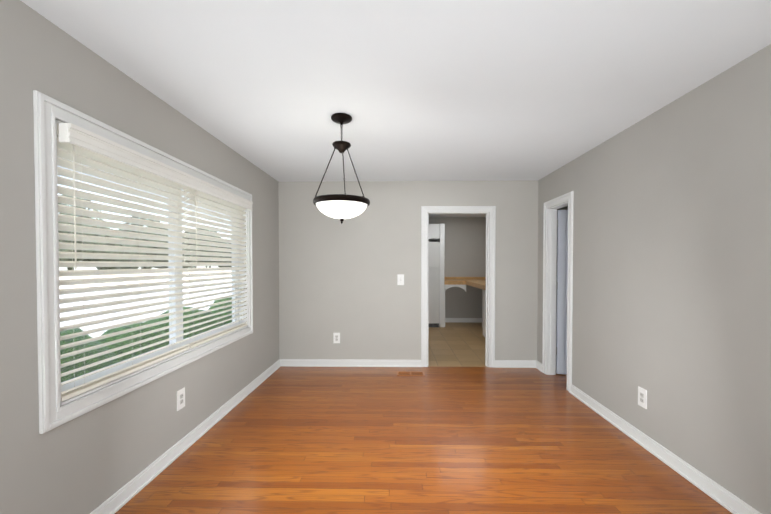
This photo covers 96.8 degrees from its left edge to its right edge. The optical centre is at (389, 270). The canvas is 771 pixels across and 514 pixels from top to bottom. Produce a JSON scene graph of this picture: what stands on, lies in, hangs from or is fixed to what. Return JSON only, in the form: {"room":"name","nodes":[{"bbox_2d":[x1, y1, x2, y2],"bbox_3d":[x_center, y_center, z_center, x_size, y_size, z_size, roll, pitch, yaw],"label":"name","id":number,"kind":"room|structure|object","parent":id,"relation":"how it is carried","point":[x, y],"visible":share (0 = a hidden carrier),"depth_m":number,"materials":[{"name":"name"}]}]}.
{"room":"empty dining room","nodes":[
{"label":"empty dining room","id":0,"kind":"room"},
{"bbox_2d":[0,0,278,513],"bbox_3d":[-1.600,0.107,1.512,0.160,2.440,6.240,0,1,1],"label":"wall","id":1,"kind":"structure","parent":0,"point":[89,462],"depth_m":1.70,"materials":[{"name":"paint"}]},
{"bbox_2d":[33,90,252,433],"bbox_3d":[-1.559,-0.046,2.566,0.162,1.480,2.187,0,1,1],"label":"window","id":2,"kind":"structure","parent":1,"relation":"in","point":[48,111],"depth_m":1.65,"materials":[{"name":"paint"}]},
{"bbox_2d":[57,123,188,400],"bbox_3d":[-1.528,-0.039,2.066,0.067,1.280,0.986,0,1,1],"label":"window blind","id":3,"kind":"object","parent":2,"relation":"attached to","point":[78,159],"visible":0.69,"depth_m":1.90,"materials":[{"name":"white plastic"}]},
{"bbox_2d":[59,123,252,209],"bbox_3d":[-1.461,-0.645,2.553,0.058,0.087,1.989,0,1,1],"label":"blind valance","id":4,"kind":"object","parent":2,"relation":"attached to","point":[71,133],"visible":1,"depth_m":1.97,"materials":[{"name":"white plastic"}]},
{"bbox_2d":[183,187,246,347],"bbox_3d":[-1.508,-0.056,3.064,0.067,1.280,0.986,0,1,1],"label":"window blind","id":5,"kind":"object","parent":2,"relation":"attached to","point":[197,199],"visible":0.79,"depth_m":2.94,"materials":[{"name":"white plastic"}]},
{"bbox_2d":[177,387,184,410],"bbox_3d":[-1.498,0.928,2.461,0.009,0.140,0.086,0,1,1],"label":"electrical outlet","id":6,"kind":"object","parent":1,"relation":"attached to","point":[180,398],"visible":1,"depth_m":2.45,"materials":[{"name":"white plastic"}]},
{"bbox_2d":[90,359,280,513],"bbox_3d":[-1.507,1.280,1.540,0.026,0.093,6.020,0,1,1],"label":"baseboard","id":7,"kind":"structure","parent":1,"relation":"attached to","point":[114,503],"depth_m":2.35,"materials":[{"name":"paint"}]},
{"bbox_2d":[20,0,770,216],"bbox_3d":[0.926,-1.192,3.192,5.146,0.100,9.740,0,1,1],"label":"ceiling","id":8,"kind":"structure","parent":0,"point":[476,90],"depth_m":1.91,"materials":[{"name":"paint"}]},
{"bbox_2d":[313,113,369,223],"bbox_3d":[-0.353,-0.736,2.534,0.420,0.788,0.420,0,1,1],"label":"pendant light","id":9,"kind":"object","parent":8,"relation":"hanging from","point":[341,207],"visible":1,"depth_m":2.44,"materials":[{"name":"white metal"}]},
{"bbox_2d":[278,181,567,359],"bbox_3d":[1.032,0.055,4.532,4.986,2.440,0.100,0,1,1],"label":"wall","id":10,"kind":"structure","parent":0,"point":[336,276],"depth_m":4.50,"materials":[{"name":"paint"}]},
{"bbox_2d":[333,333,339,342],"bbox_3d":[-0.696,0.898,4.525,0.086,0.140,0.009,0,1,1],"label":"electrical outlet","id":11,"kind":"object","parent":10,"relation":"attached to","point":[336,337],"visible":1,"depth_m":4.52,"materials":[{"name":"white plastic"}]},
{"bbox_2d":[397,274,403,284],"bbox_3d":[0.150,0.127,4.491,0.086,0.140,0.017,0,1,1],"label":"light switch","id":12,"kind":"object","parent":10,"relation":"attached to","point":[400,279],"visible":1,"depth_m":4.49,"materials":[{"name":"white plastic"}]},
{"bbox_2d":[280,359,535,367],"bbox_3d":[0.237,1.229,4.504,3.371,0.093,0.026,0,1,1],"label":"baseboard","id":13,"kind":"structure","parent":10,"relation":"attached to","point":[385,363],"depth_m":4.51,"materials":[{"name":"paint"}]},
{"bbox_2d":[421,206,495,367],"bbox_3d":[0.902,0.220,4.528,0.965,2.110,0.126,0,1,1],"label":"door frame","id":14,"kind":"structure","parent":10,"relation":"attached to","point":[492,237],"depth_m":4.47,"materials":[{"name":"paint"}]},
{"bbox_2d":[115,322,731,513],"bbox_3d":[0.926,1.347,3.235,5.146,0.100,9.740,0,1,1],"label":"floor","id":15,"kind":"structure","parent":0,"point":[375,440],"depth_m":2.46,"materials":[{"name":"brown wood"}]},
{"bbox_2d":[397,371,424,375],"bbox_3d":[0.263,1.278,4.217,0.340,0.006,0.160,0,1,1],"label":"floor vent","id":16,"kind":"object","parent":15,"relation":"in","point":[410,373],"visible":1,"depth_m":4.23,"materials":[{"name":"brown wood"}]},
{"bbox_2d":[429,242,439,326],"bbox_3d":[0.758,0.308,7.602,0.650,1.830,0.729,0,1,1],"label":"fridge","id":17,"kind":"object","parent":15,"relation":"on","point":[434,284],"visible":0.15,"depth_m":7.28,"materials":[{"name":"white metal"}]},
{"bbox_2d":[429,224,444,326],"bbox_3d":[0.796,0.112,7.645,0.780,2.220,0.634,0,1,1],"label":"tall cabinet","id":18,"kind":"object","parent":15,"relation":"on","point":[437,232],"visible":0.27,"depth_m":7.33,"materials":[{"name":"wood"}]},
{"bbox_2d":[444,277,485,336],"bbox_3d":[1.731,0.710,6.567,1.114,1.060,2.774,0,1,1],"label":"desk","id":19,"kind":"object","parent":15,"relation":"on","point":[476,282],"visible":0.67,"depth_m":7.36,"materials":[{"name":"brown wood"}]},
{"bbox_2d":[429,217,485,317],"bbox_3d":[1.362,-0.004,8.015,2.160,2.440,0.120,0,1,1],"label":"wall","id":20,"kind":"structure","parent":0,"point":[465,246],"depth_m":7.94,"materials":[{"name":"paint"}]},
{"bbox_2d":[445,318,481,322],"bbox_3d":[1.360,1.167,7.962,1.920,0.100,0.026,0,1,1],"label":"baseboard","id":21,"kind":"structure","parent":20,"relation":"attached to","point":[473,320],"depth_m":7.96,"materials":[{"name":"paint"}]},
{"bbox_2d":[537,44,770,513],"bbox_3d":[1.927,0.109,1.394,0.100,2.440,6.140,0,1,1],"label":"wall","id":22,"kind":"structure","parent":0,"point":[671,313],"depth_m":2.18,"materials":[{"name":"paint"}]},
{"bbox_2d":[542,191,573,391],"bbox_3d":[1.967,0.228,3.922,0.126,2.115,0.689,0,1,1],"label":"door frame","id":23,"kind":"structure","parent":22,"relation":"attached to","point":[569,197],"depth_m":4.16,"materials":[{"name":"paint"}]},
{"bbox_2d":[556,210,567,373],"bbox_3d":[2.285,0.271,4.136,0.501,1.998,0.209,0,1,11],"label":"door","id":24,"kind":"structure","parent":22,"relation":"in","point":[562,281],"depth_m":4.16,"materials":[{"name":"paint"}]},
{"bbox_2d":[638,386,646,408],"bbox_3d":[1.895,0.956,2.564,0.009,0.140,0.086,0,1,1],"label":"electrical outlet","id":25,"kind":"object","parent":22,"relation":"attached to","point":[642,397],"visible":1,"depth_m":2.56,"materials":[{"name":"white plastic"}]},
{"bbox_2d":[536,360,761,513],"bbox_3d":[1.866,1.281,1.476,0.026,0.093,6.020,0,1,1],"label":"baseboard","id":26,"kind":"structure","parent":22,"relation":"attached to","point":[723,497],"depth_m":2.27,"materials":[{"name":"paint"}]},
{"label":"outside","id":27,"kind":"structure","parent":0,"visible":0},
{"bbox_3d":[-45.636,1.631,15.889,88.300,0.200,150.000,0,1,1],"label":"ground","id":28,"kind":"structure","parent":27,"visible":0},
{"bbox_2d":[58,195,231,269],"bbox_3d":[-34.193,-3.362,34.432,15.140,9.782,113.783,0,1,1],"label":"trees","id":29,"kind":"object","parent":28,"relation":"on","point":[91,251],"depth_m":46.85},
{"bbox_2d":[59,279,231,337],"bbox_3d":[-14.042,1.532,15.280,15.500,0.020,150.000,0,1,1],"label":"road","id":30,"kind":"structure","parent":28,"relation":"on","point":[93,335],"depth_m":15.53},
{"bbox_2d":[59,270,231,288],"bbox_3d":[-22.322,0.452,42.430,2.500,1.250,56.600,0,1,1],"label":"brick house","id":31,"kind":"structure","parent":28,"relation":"on","point":[106,276],"depth_m":27.94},
{"bbox_2d":[60,297,231,381],"bbox_3d":[-2.749,1.128,3.599,1.401,1.507,10.335,0,1,1],"label":"hedge","id":32,"kind":"object","parent":28,"relation":"on","point":[94,351],"depth_m":3.38,"materials":[{"name":"green plant"}]}
]}

